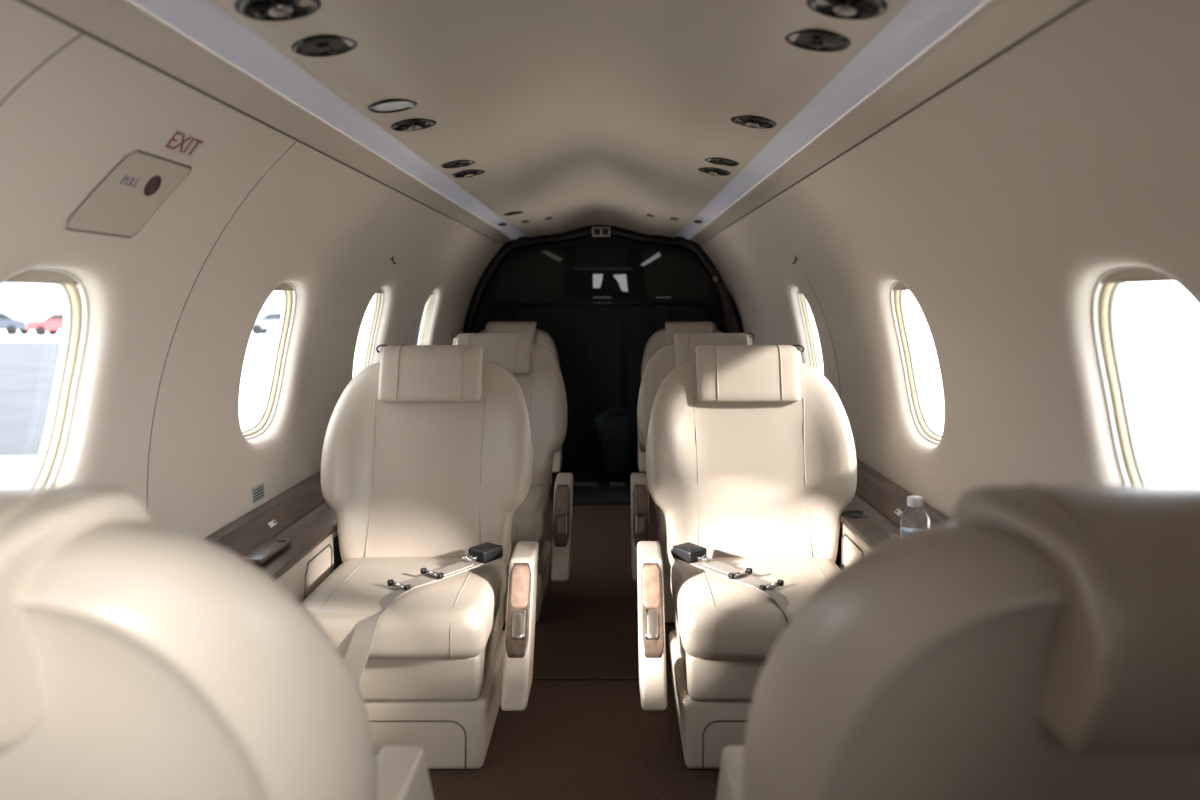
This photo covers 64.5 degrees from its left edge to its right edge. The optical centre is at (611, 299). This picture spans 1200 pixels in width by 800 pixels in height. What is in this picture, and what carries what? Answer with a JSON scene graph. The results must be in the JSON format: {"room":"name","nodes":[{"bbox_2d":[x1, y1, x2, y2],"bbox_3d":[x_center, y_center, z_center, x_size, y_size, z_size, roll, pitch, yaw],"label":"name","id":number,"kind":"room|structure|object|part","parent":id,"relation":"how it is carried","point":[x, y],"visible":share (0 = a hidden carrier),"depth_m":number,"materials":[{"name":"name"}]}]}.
{"room":"aircraft cabin","nodes":[
{"label":"aircraft cabin","id":0,"kind":"room"},
{"bbox_2d":[0,0,502,537],"bbox_3d":[-0.705,0.314,1.950,0.261,1.212,6.300,0,0,0],"label":"wall","id":1,"kind":"structure","parent":0,"point":[314,223],"depth_m":1.67,"materials":[{"name":"beige plastic"}]},
{"bbox_2d":[0,33,83,105],"bbox_3d":[-0.636,-0.202,1.006,0.137,0.184,0.012,0,0,-22],"label":"trim","id":2,"kind":"structure","parent":1,"relation":"attached to","point":[81,34],"depth_m":1.01,"materials":[{"name":"brown"}]},
{"bbox_2d":[2,268,88,485],"bbox_3d":[-0.814,0.139,1.285,0.097,0.370,0.339,0,0,0],"label":"window","id":3,"kind":"structure","parent":1,"relation":"in","point":[71,289],"depth_m":1.43,"materials":[{"name":"beige plastic"}]},
{"bbox_2d":[2,270,78,284],"bbox_3d":[-0.776,-0.032,1.285,0.010,0.020,0.196,0,0,0],"label":"shade","id":4,"kind":"object","parent":3,"relation":"attached to","point":[61,277],"depth_m":1.30,"materials":[{"name":"beige plastic"}]},
{"bbox_2d":[63,150,193,237],"bbox_3d":[-0.675,-0.147,1.341,0.068,0.113,0.242,0,0,0],"label":"hatch cover","id":5,"kind":"object","parent":1,"relation":"attached to","point":[128,196],"visible":1,"depth_m":1.33,"materials":[{"name":"beige plastic"}]},
{"bbox_2d":[161,129,203,158],"bbox_3d":[-0.626,-0.228,1.388,0.022,0.030,0.094,0,0,0],"label":"exit sign","id":6,"kind":"object","parent":1,"relation":"attached to","point":[181,143],"visible":1,"depth_m":1.38,"materials":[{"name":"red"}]},
{"bbox_2d":[147,141,296,508],"bbox_3d":[-0.690,0.083,1.690,0.250,0.754,0.013,0,0,-24],"label":"trim","id":7,"kind":"structure","parent":1,"relation":"attached to","point":[296,141],"depth_m":1.66,"materials":[{"name":"brown"}]},
{"bbox_2d":[251,483,264,503],"bbox_3d":[-0.797,0.435,2.140,0.005,0.034,0.072,0,0,0],"label":"vent","id":8,"kind":"object","parent":1,"relation":"attached to","point":[257,492],"visible":1,"depth_m":2.14,"materials":[{"name":"grey"}]},
{"bbox_2d":[17,0,503,244],"bbox_3d":[-0.575,-0.292,1.950,0.005,0.004,6.300,0,0,0],"label":"trim","id":9,"kind":"structure","parent":1,"relation":"attached to","point":[25,2],"depth_m":1.28,"materials":[{"name":"brown"}]},
{"bbox_2d":[242,282,295,438],"bbox_3d":[-0.814,0.139,2.220,0.097,0.370,0.339,0,0,0],"label":"window","id":10,"kind":"structure","parent":1,"relation":"in","point":[288,291],"depth_m":2.36,"materials":[{"name":"beige plastic"}]},
{"bbox_2d":[274,283,293,290],"bbox_3d":[-0.776,-0.032,2.220,0.010,0.020,0.196,0,0,0],"label":"shade","id":11,"kind":"object","parent":10,"relation":"attached to","point":[284,286],"depth_m":2.25,"materials":[{"name":"beige plastic"}]},
{"bbox_2d":[361,288,383,370],"bbox_3d":[-0.814,0.139,3.120,0.097,0.370,0.339,0,0,0],"label":"window","id":12,"kind":"structure","parent":1,"relation":"in","point":[379,295],"depth_m":3.27,"materials":[{"name":"beige plastic"}]},
{"bbox_2d":[418,291,433,344],"bbox_3d":[-0.814,0.139,4.030,0.097,0.370,0.339,0,0,0],"label":"window","id":13,"kind":"structure","parent":1,"relation":"in","point":[428,307],"depth_m":4.18,"materials":[{"name":"beige"}]},
{"bbox_2d":[415,236,684,471],"bbox_3d":[-0.057,0.220,5.112,2.200,2.000,0.035,0,0,0],"label":"wall","id":14,"kind":"structure","parent":0,"point":[419,327],"depth_m":5.10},
{"bbox_2d":[27,0,1080,243],"bbox_3d":[-0.057,-0.377,1.950,1.035,0.169,6.300,0,0,0],"label":"ceiling","id":15,"kind":"structure","parent":0,"point":[577,114],"depth_m":1.60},
{"bbox_2d":[235,0,321,21],"bbox_3d":[-0.382,-0.338,1.090,0.096,0.025,0.096,0,0,40],"label":"ceiling vent","id":16,"kind":"object","parent":15,"relation":"in","point":[260,10],"visible":1,"depth_m":1.09,"materials":[{"name":"black plastic"}]},
{"bbox_2d":[292,34,357,56],"bbox_3d":[-0.382,-0.339,1.265,0.086,0.021,0.086,0,0,40],"label":"recessed light","id":17,"kind":"object","parent":15,"relation":"in","point":[323,45],"visible":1,"depth_m":1.26,"materials":[{"name":"black"}]},
{"bbox_2d":[132,0,526,238],"bbox_3d":[-0.483,-0.333,1.950,0.065,0.021,6.300,0,0,0],"label":"ceiling light strip","id":18,"kind":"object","parent":15,"relation":"attached to","point":[204,21],"depth_m":1.47,"materials":[{"name":"grey plastic"}]},
{"bbox_2d":[368,99,416,112],"bbox_3d":[-0.382,-0.339,1.655,0.086,0.021,0.086,0,0,28],"label":"recessed light","id":19,"kind":"object","parent":15,"relation":"in","point":[388,105],"visible":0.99,"depth_m":1.65,"materials":[{"name":"white"}]},
{"bbox_2d":[391,118,435,131],"bbox_3d":[-0.382,-0.338,1.830,0.088,0.024,0.088,0,0,40],"label":"ceiling vent","id":20,"kind":"object","parent":15,"relation":"in","point":[414,124],"visible":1,"depth_m":1.82,"materials":[{"name":"black plastic"}]},
{"bbox_2d":[441,160,474,167],"bbox_3d":[-0.382,-0.339,2.360,0.086,0.021,0.086,0,0,40],"label":"recessed light","id":21,"kind":"object","parent":15,"relation":"in","point":[457,163],"visible":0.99,"depth_m":2.35,"materials":[{"name":"black plastic"}]},
{"bbox_2d":[452,169,484,177],"bbox_3d":[-0.382,-0.338,2.530,0.088,0.024,0.088,0,0,40],"label":"ceiling vent","id":22,"kind":"object","parent":15,"relation":"in","point":[471,172],"visible":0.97,"depth_m":2.52,"materials":[{"name":"black plastic"}]},
{"bbox_2d":[504,211,522,215],"bbox_3d":[-0.382,-0.339,3.700,0.080,0.020,0.080,0,0,40],"label":"recessed light","id":23,"kind":"object","parent":15,"relation":"in","point":[514,212],"visible":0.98,"depth_m":3.69,"materials":[{"name":"black"}]},
{"bbox_2d":[498,217,552,225],"bbox_3d":[-0.375,-0.341,4.121,0.230,0.037,0.078,0,0,0],"label":"ceiling vent","id":24,"kind":"object","parent":15,"relation":"in","point":[548,218],"visible":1,"depth_m":4.10,"materials":[{"name":"black plastic"}]},
{"bbox_2d":[647,214,702,223],"bbox_3d":[0.261,-0.341,3.979,0.230,0.037,0.078,0,0,0],"label":"ceiling vent","id":25,"kind":"object","parent":15,"relation":"in","point":[648,215],"visible":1,"depth_m":3.96,"materials":[{"name":"black plastic"}]},
{"bbox_2d":[698,167,730,175],"bbox_3d":[0.268,-0.338,2.490,0.088,0.024,0.088,0,0,17],"label":"ceiling vent","id":26,"kind":"object","parent":15,"relation":"in","point":[713,171],"visible":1,"depth_m":2.48,"materials":[{"name":"black plastic"}]},
{"bbox_2d":[705,157,738,165],"bbox_3d":[0.268,-0.339,2.320,0.086,0.021,0.086,0,0,17],"label":"recessed light","id":27,"kind":"object","parent":15,"relation":"in","point":[715,160],"visible":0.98,"depth_m":2.32,"materials":[{"name":"black plastic"}]},
{"bbox_2d":[731,115,776,128],"bbox_3d":[0.268,-0.338,1.800,0.088,0.024,0.088,0,0,17],"label":"ceiling vent","id":28,"kind":"object","parent":15,"relation":"in","point":[751,121],"visible":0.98,"depth_m":1.79,"materials":[{"name":"black plastic"}]},
{"bbox_2d":[785,29,850,51],"bbox_3d":[0.268,-0.339,1.240,0.086,0.021,0.086,0,0,17],"label":"recessed light","id":29,"kind":"object","parent":15,"relation":"in","point":[816,40],"visible":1,"depth_m":1.24,"materials":[{"name":"black"}]},
{"bbox_2d":[809,36,822,47],"bbox_3d":[0.266,-0.337,1.238,0.018,0.008,0.036,10,0,0],"label":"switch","id":30,"kind":"object","parent":29,"relation":"attached to","point":[814,41],"depth_m":1.24,"materials":[{"name":"black plastic"}]},
{"bbox_2d":[675,0,985,238],"bbox_3d":[0.369,-0.333,1.950,0.065,0.021,6.300,0,0,0],"label":"ceiling light strip","id":31,"kind":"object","parent":15,"relation":"attached to","point":[920,23],"depth_m":1.47,"materials":[{"name":"grey plastic"}]},
{"bbox_2d":[806,0,886,19],"bbox_3d":[0.268,-0.338,1.087,0.092,0.024,0.092,0,0,17],"label":"ceiling vent","id":32,"kind":"object","parent":15,"relation":"in","point":[838,9],"visible":1,"depth_m":1.09,"materials":[{"name":"black plastic"}]},
{"bbox_2d":[428,472,719,799],"bbox_3d":[-0.057,0.930,1.950,1.600,0.020,6.300,0,0,0],"label":"floor","id":33,"kind":"structure","parent":0,"point":[572,739],"depth_m":2.12,"materials":[{"name":"brown carpet"}]},
{"bbox_2d":[0,483,433,799],"bbox_3d":[-0.457,0.515,0.905,0.517,0.809,0.751,0,0,0],"label":"armchair","id":34,"kind":"object","parent":33,"relation":"on","point":[140,659],"visible":1,"depth_m":0.62,"materials":[{"name":"beige leather"}]},
{"bbox_3d":[-0.241,0.634,1.105,0.051,0.248,0.314,0,0,0],"label":"armrest","id":35,"kind":"part","parent":34,"relation":"part of","materials":[{"name":"beige leather"}]},
{"bbox_2d":[204,470,341,602],"bbox_3d":[-0.717,0.691,2.800,0.154,0.454,2.880,0,0,0],"label":"console","id":36,"kind":"object","parent":33,"relation":"on","point":[292,537],"visible":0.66,"depth_m":2.05,"materials":[{"name":"brown wood"}]},
{"bbox_2d":[268,520,276,527],"bbox_3d":[-0.736,0.485,2.060,0.005,0.012,0.036,-41,0,0],"label":"switch plate","id":37,"kind":"object","parent":36,"relation":"attached to","point":[273,522],"depth_m":2.06,"materials":[{"name":"white plastic"}]},
{"bbox_3d":[-0.677,0.728,2.800,0.060,0.381,2.880,0,0,0],"label":"panel","id":38,"kind":"part","parent":36,"relation":"part of","materials":[{"name":"beige plastic"}]},
{"bbox_2d":[302,344,538,770],"bbox_3d":[-0.423,0.514,2.114,0.519,0.810,0.664,0,0,0],"label":"armchair","id":39,"kind":"object","parent":33,"relation":"on","point":[427,458],"visible":0.94,"depth_m":2.19,"materials":[{"name":"beige leather"}]},
{"bbox_2d":[302,557,506,658],"bbox_3d":[-0.435,0.639,2.010,0.384,0.102,0.420,0,0,0],"label":"seat cushion","id":40,"kind":"object","parent":39,"relation":"on","point":[453,615],"depth_m":1.85,"materials":[{"name":"beige leather"}]},
{"bbox_3d":[-0.435,0.390,2.298,0.495,0.482,0.234,0,0,0],"label":"backrest","id":41,"kind":"part","parent":39,"relation":"part of","materials":[{"name":"beige leather"}]},
{"bbox_3d":[-0.189,0.626,1.927,0.045,0.156,0.116,0,0,0],"label":"wood panel","id":42,"kind":"part","parent":39,"relation":"part of","materials":[{"name":"brown wood"}]},
{"bbox_3d":[-0.189,0.664,1.975,0.051,0.248,0.314,0,0,0],"label":"armrest","id":43,"kind":"part","parent":39,"relation":"part of","materials":[{"name":"beige leather"}]},
{"bbox_2d":[451,333,572,622],"bbox_3d":[-0.380,0.514,2.963,0.519,0.810,0.646,0,0,0],"label":"armchair","id":44,"kind":"object","parent":33,"relation":"on","point":[537,372],"visible":0.42,"depth_m":3.04,"materials":[{"name":"beige leather"}]},
{"bbox_2d":[511,486,548,545],"bbox_3d":[-0.392,0.639,2.850,0.384,0.102,0.420,0,0,0],"label":"seat cushion","id":45,"kind":"object","parent":44,"relation":"on","point":[529,519],"depth_m":2.67,"materials":[{"name":"beige leather"}]},
{"bbox_3d":[-0.392,0.390,3.138,0.495,0.482,0.234,0,0,0],"label":"backrest","id":46,"kind":"part","parent":44,"relation":"part of","materials":[{"name":"beige leather"}]},
{"bbox_3d":[-0.146,0.626,2.767,0.045,0.156,0.116,0,0,0],"label":"wood panel","id":47,"kind":"part","parent":44,"relation":"part of","materials":[{"name":"brown wood"}]},
{"bbox_3d":[-0.146,0.664,2.815,0.051,0.248,0.314,0,0,0],"label":"armrest","id":48,"kind":"part","parent":44,"relation":"part of","materials":[{"name":"beige leather"}]},
{"bbox_2d":[479,321,561,471],"bbox_3d":[-0.497,0.514,4.653,0.519,0.810,0.646,0,0,0],"label":"armchair","id":49,"kind":"object","parent":33,"relation":"on","point":[540,338],"visible":0.18,"depth_m":4.80,"materials":[{"name":"beige leather"}]},
{"bbox_3d":[-0.509,0.390,4.828,0.495,0.482,0.234,0,0,0],"label":"backrest","id":50,"kind":"part","parent":49,"relation":"part of","materials":[{"name":"beige leather"}]},
{"bbox_3d":[-0.263,0.664,4.505,0.051,0.248,0.314,0,0,0],"label":"armrest","id":51,"kind":"part","parent":49,"relation":"part of","materials":[{"name":"beige leather"}]},
{"bbox_2d":[573,474,630,504],"bbox_3d":[-0.057,0.915,4.620,0.400,0.010,0.720,0,0,0],"label":"floor mat","id":52,"kind":"object","parent":33,"relation":"on","point":[603,494],"visible":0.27,"depth_m":4.49,"materials":[{"name":"black"}]},
{"bbox_2d":[573,482,596,487],"bbox_3d":[-0.137,0.897,4.598,0.132,0.024,0.044,0,0,0],"label":"floor plate","id":53,"kind":"object","parent":52,"relation":"on","point":[575,484],"visible":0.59,"depth_m":4.58,"materials":[{"name":"grey"}]},
{"bbox_2d":[593,408,637,478],"bbox_3d":[0.028,0.726,4.860,0.249,0.366,0.200,0,0,0],"label":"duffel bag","id":54,"kind":"object","parent":52,"relation":"on","point":[615,429],"visible":0.94,"depth_m":4.77,"materials":[{"name":"black fabric"}]},
{"bbox_3d":[0.028,0.583,4.785,0.115,0.080,0.045,0,0,0],"label":"handle","id":55,"kind":"part","parent":54,"relation":"part of","materials":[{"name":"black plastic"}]},
{"bbox_2d":[610,482,624,487],"bbox_3d":[0.025,0.897,4.598,0.072,0.024,0.044,0,0,0],"label":"floor plate","id":56,"kind":"object","parent":52,"relation":"on","point":[612,484],"visible":1,"depth_m":4.58,"materials":[{"name":"grey"}]},
{"bbox_2d":[532,678,671,679],"bbox_3d":[-0.057,0.919,2.300,0.600,0.005,0.006,0,0,0],"label":"trim","id":57,"kind":"structure","parent":33,"relation":"on","point":[533,678],"depth_m":2.30,"materials":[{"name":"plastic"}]},
{"bbox_2d":[637,321,721,471],"bbox_3d":[0.383,0.514,4.653,0.519,0.810,0.646,0,0,0],"label":"armchair","id":58,"kind":"object","parent":33,"relation":"on","point":[660,339],"visible":0.15,"depth_m":4.80,"materials":[{"name":"beige leather"}]},
{"bbox_3d":[0.149,0.664,4.505,0.051,0.248,0.314,0,0,0],"label":"armrest","id":59,"kind":"part","parent":58,"relation":"part of","materials":[{"name":"beige leather"}]},
{"bbox_3d":[0.149,0.626,4.457,0.045,0.156,0.116,0,0,0],"label":"wood panel","id":60,"kind":"part","parent":58,"relation":"part of","materials":[{"name":"brown wood"}]},
{"bbox_3d":[0.395,0.390,4.828,0.495,0.482,0.234,0,0,0],"label":"backrest","id":61,"kind":"part","parent":58,"relation":"part of","materials":[{"name":"beige leather"}]},
{"bbox_2d":[630,333,753,622],"bbox_3d":[0.317,0.514,2.963,0.519,0.810,0.646,0,0,0],"label":"armchair","id":62,"kind":"object","parent":33,"relation":"on","point":[667,358],"visible":0.27,"depth_m":3.05,"materials":[{"name":"beige leather"}]},
{"bbox_3d":[0.083,0.664,2.815,0.051,0.248,0.314,0,0,0],"label":"armrest","id":63,"kind":"part","parent":62,"relation":"part of","materials":[{"name":"beige leather"}]},
{"bbox_3d":[0.083,0.626,2.767,0.045,0.156,0.116,0,0,0],"label":"wood panel","id":64,"kind":"part","parent":62,"relation":"part of","materials":[{"name":"brown wood"}]},
{"bbox_3d":[0.329,0.390,3.138,0.495,0.482,0.234,0,0,0],"label":"backrest","id":65,"kind":"part","parent":62,"relation":"part of","materials":[{"name":"beige leather"}]},
{"bbox_2d":[655,503,666,543],"bbox_3d":[0.329,0.639,2.850,0.384,0.102,0.420,0,0,0],"label":"seat cushion","id":66,"kind":"object","parent":62,"relation":"on","point":[660,515],"depth_m":2.68,"materials":[{"name":"beige leather"}]},
{"bbox_2d":[637,344,856,770],"bbox_3d":[0.315,0.514,2.114,0.519,0.810,0.664,0,0,0],"label":"armchair","id":67,"kind":"object","parent":33,"relation":"on","point":[751,462],"visible":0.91,"depth_m":2.20,"materials":[{"name":"beige leather"}]},
{"bbox_3d":[0.081,0.664,1.975,0.051,0.248,0.314,0,0,0],"label":"armrest","id":68,"kind":"part","parent":67,"relation":"part of","materials":[{"name":"beige leather"}]},
{"bbox_3d":[0.081,0.626,1.927,0.045,0.156,0.116,0,0,0],"label":"wood panel","id":69,"kind":"part","parent":67,"relation":"part of","materials":[{"name":"brown wood"}]},
{"bbox_3d":[0.327,0.390,2.298,0.495,0.482,0.234,0,0,0],"label":"backrest","id":70,"kind":"part","parent":67,"relation":"part of","materials":[{"name":"beige leather"}]},
{"bbox_2d":[671,557,838,658],"bbox_3d":[0.327,0.639,2.010,0.384,0.102,0.420,0,0,0],"label":"seat cushion","id":71,"kind":"object","parent":67,"relation":"on","point":[719,615],"depth_m":1.88,"materials":[{"name":"beige leather"}]},
{"bbox_2d":[835,458,949,568],"bbox_3d":[0.603,0.667,2.800,0.154,0.454,2.880,0,0,0],"label":"console","id":72,"kind":"object","parent":33,"relation":"on","point":[872,518],"visible":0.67,"depth_m":2.15,"materials":[{"name":"brown wood"}]},
{"bbox_3d":[0.563,0.704,2.800,0.060,0.381,2.880,0,0,0],"label":"panel","id":73,"kind":"part","parent":72,"relation":"part of","materials":[{"name":"beige plastic"}]},
{"bbox_2d":[894,509,902,516],"bbox_3d":[0.622,0.461,2.060,0.005,0.012,0.036,41,0,0],"label":"switch plate","id":74,"kind":"object","parent":72,"relation":"attached to","point":[898,512],"depth_m":2.05,"materials":[{"name":"white plastic"}]},
{"bbox_2d":[900,495,930,534],"bbox_3d":[0.565,0.429,1.770,0.056,0.125,0.056,0,0,0],"label":"water bottle","id":75,"kind":"object","parent":72,"relation":"on","point":[914,517],"visible":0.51,"depth_m":1.75,"materials":[{"name":"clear plastic"}]},
{"bbox_2d":[717,483,1199,799],"bbox_3d":[0.368,0.515,0.905,0.517,0.809,0.751,0,0,0],"label":"armchair","id":76,"kind":"object","parent":33,"relation":"on","point":[1036,642],"visible":1,"depth_m":0.60,"materials":[{"name":"beige leather"}]},
{"bbox_3d":[0.152,0.634,1.105,0.051,0.248,0.314,0,0,0],"label":"armrest","id":77,"kind":"part","parent":76,"relation":"part of","materials":[{"name":"beige leather"}]},
{"bbox_2d":[463,225,727,469],"bbox_3d":[-0.057,0.262,5.045,1.498,1.322,0.070,0,0,0],"label":"wall","id":78,"kind":"structure","parent":0,"point":[573,266],"depth_m":5.06,"materials":[{"name":"black plastic"}]},
{"bbox_3d":[-0.057,0.262,5.045,1.498,1.322,0.070,0,0,0],"label":"arch frame","id":79,"kind":"part","parent":78,"relation":"part of","materials":[{"name":"black"}]},
{"bbox_3d":[-0.074,-0.101,5.054,0.053,0.074,0.004,0,0,0],"label":"pale pane","id":80,"kind":"part","parent":78,"relation":"part of","materials":[{"name":"grey"}]},
{"bbox_2d":[491,303,710,468],"bbox_3d":[-0.057,0.453,5.025,1.160,0.874,0.025,0,0,0],"label":"curtain","id":81,"kind":"object","parent":78,"relation":"hanging from","point":[600,349],"visible":0.38,"depth_m":5.03,"materials":[{"name":"black fabric"}]},
{"bbox_3d":[-0.057,0.022,5.025,1.160,0.012,0.012,0,0,0],"label":"rail","id":82,"kind":"part","parent":81,"relation":"part of","materials":[{"name":"black plastic"}]},
{"bbox_2d":[592,227,609,236],"bbox_3d":[-0.057,-0.358,4.983,0.096,0.052,0.016,0,0,0],"label":"sign","id":83,"kind":"object","parent":78,"relation":"attached to","point":[596,231],"visible":1,"depth_m":4.98,"materials":[{"name":"grey plastic"}]},
{"bbox_3d":[-0.037,-0.152,5.059,0.436,0.272,0.004,0,0,0],"label":"panel","id":84,"kind":"part","parent":78,"relation":"part of","materials":[{"name":"black plastic"}]},
{"bbox_3d":[0.045,-0.090,5.054,0.080,0.096,0.004,0,0,0],"label":"pale pane","id":85,"kind":"part","parent":78,"relation":"part of","materials":[{"name":"grey"}]},
{"bbox_2d":[700,0,1199,518],"bbox_3d":[0.591,0.314,1.950,0.261,1.212,6.300,0,0,0],"label":"wall","id":86,"kind":"structure","parent":0,"point":[1001,202],"depth_m":1.47,"materials":[{"name":"beige plastic"}]},
{"bbox_2d":[711,268,743,332],"bbox_3d":[0.593,0.125,4.860,0.173,0.575,0.095,0,0,0],"label":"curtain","id":87,"kind":"object","parent":86,"relation":"hanging from","point":[732,317],"visible":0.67,"depth_m":4.83,"materials":[{"name":"black fabric"}]},
{"bbox_2d":[798,289,820,371],"bbox_3d":[0.700,0.139,3.270,0.097,0.370,0.339,0,0,0],"label":"window","id":88,"kind":"structure","parent":86,"relation":"in","point":[814,360],"depth_m":3.42,"materials":[{"name":"beige plastic"}]},
{"bbox_2d":[805,274,840,399],"bbox_3d":[0.647,0.170,2.902,0.012,0.501,0.134,0,0,-40],"label":"trim","id":89,"kind":"structure","parent":86,"relation":"attached to","point":[805,274],"depth_m":2.89,"materials":[{"name":"brown plastic"}]},
{"bbox_2d":[699,0,1088,244],"bbox_3d":[0.461,-0.292,1.950,0.005,0.004,6.300,0,0,0],"label":"trim","id":90,"kind":"structure","parent":86,"relation":"attached to","point":[1075,6],"depth_m":1.28,"materials":[{"name":"brown"}]},
{"bbox_2d":[890,281,941,443],"bbox_3d":[0.700,0.139,2.145,0.097,0.370,0.339,0,0,0],"label":"window","id":91,"kind":"structure","parent":86,"relation":"in","point":[925,428],"depth_m":2.29,"materials":[{"name":"beige plastic"}]},
{"bbox_2d":[892,283,908,290],"bbox_3d":[0.662,-0.032,2.145,0.010,0.020,0.196,0,0,0],"label":"shade","id":92,"kind":"object","parent":91,"relation":"attached to","point":[896,286],"depth_m":2.19,"materials":[{"name":"beige plastic"}]},
{"bbox_2d":[1092,266,1173,484],"bbox_3d":[0.700,0.139,1.190,0.097,0.370,0.339,0,0,0],"label":"window","id":93,"kind":"structure","parent":86,"relation":"in","point":[1107,291],"depth_m":1.34,"materials":[{"name":"beige plastic"}]},
{"bbox_2d":[1100,268,1173,283],"bbox_3d":[0.662,-0.032,1.190,0.010,0.020,0.196,0,0,0],"label":"shade","id":94,"kind":"object","parent":93,"relation":"attached to","point":[1116,275],"depth_m":1.21,"materials":[{"name":"beige plastic"}]},
{"label":"outside","id":95,"kind":"structure","parent":0,"visible":0},
{"bbox_2d":[0,310,1199,485],"bbox_3d":[-0.057,2.270,70.000,320.000,0.100,300.000,0,0,0],"label":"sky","id":96,"kind":"structure","parent":95,"point":[1160,348],"depth_m":26.53,"materials":[{"name":"concrete"}]},
{"bbox_2d":[0,312,36,334],"bbox_3d":[-39.557,1.510,61.000,4.400,1.420,1.760,0,0,-6],"label":"parked car","id":97,"kind":"object","parent":96,"relation":"on","point":[10,321],"visible":0.89,"depth_m":60.37,"materials":[{"name":"blue paint"}]},
{"bbox_2d":[26,313,62,335],"bbox_3d":[-34.257,1.510,60.000,4.400,1.420,1.760,0,0,-6],"label":"parked car","id":98,"kind":"object","parent":96,"relation":"on","point":[52,324],"visible":0.52,"depth_m":59.09,"materials":[{"name":"red paint"}]},
{"bbox_2d":[0,283,373,321],"bbox_3d":[-55.057,-2.030,95.000,62.000,8.500,17.000,0,0,-17],"label":"hangar","id":99,"kind":"structure","parent":96,"relation":"on","point":[31,301],"depth_m":87.35,"materials":[{"name":"white"}]},
{"bbox_3d":[-59.373,-0.080,85.265,10.000,4.600,0.150,0,0,-17],"label":"door","id":100,"kind":"part","parent":99,"relation":"part of","materials":[{"name":"white"}]},
{"bbox_3d":[-32.623,-0.080,93.539,10.000,4.600,0.150,0,0,-17],"label":"door","id":101,"kind":"part","parent":99,"relation":"part of","materials":[{"name":"white"}]},
{"bbox_2d":[252,313,280,334],"bbox_3d":[-21.557,1.510,62.000,4.400,1.420,1.760,0,0,-6],"label":"parked car","id":102,"kind":"object","parent":96,"relation":"on","point":[271,320],"visible":0.41,"depth_m":61.13,"materials":[{"name":"grey paint"}]},
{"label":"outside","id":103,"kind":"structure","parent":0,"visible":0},
{"bbox_2d":[0,342,60,455],"bbox_3d":[-39.057,2.210,31.750,62.000,0.001,36.500,0,0,0],"label":"apron","id":104,"kind":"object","parent":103,"point":[27,369],"depth_m":22.70,"materials":[{"name":"white concrete"}]}
]}

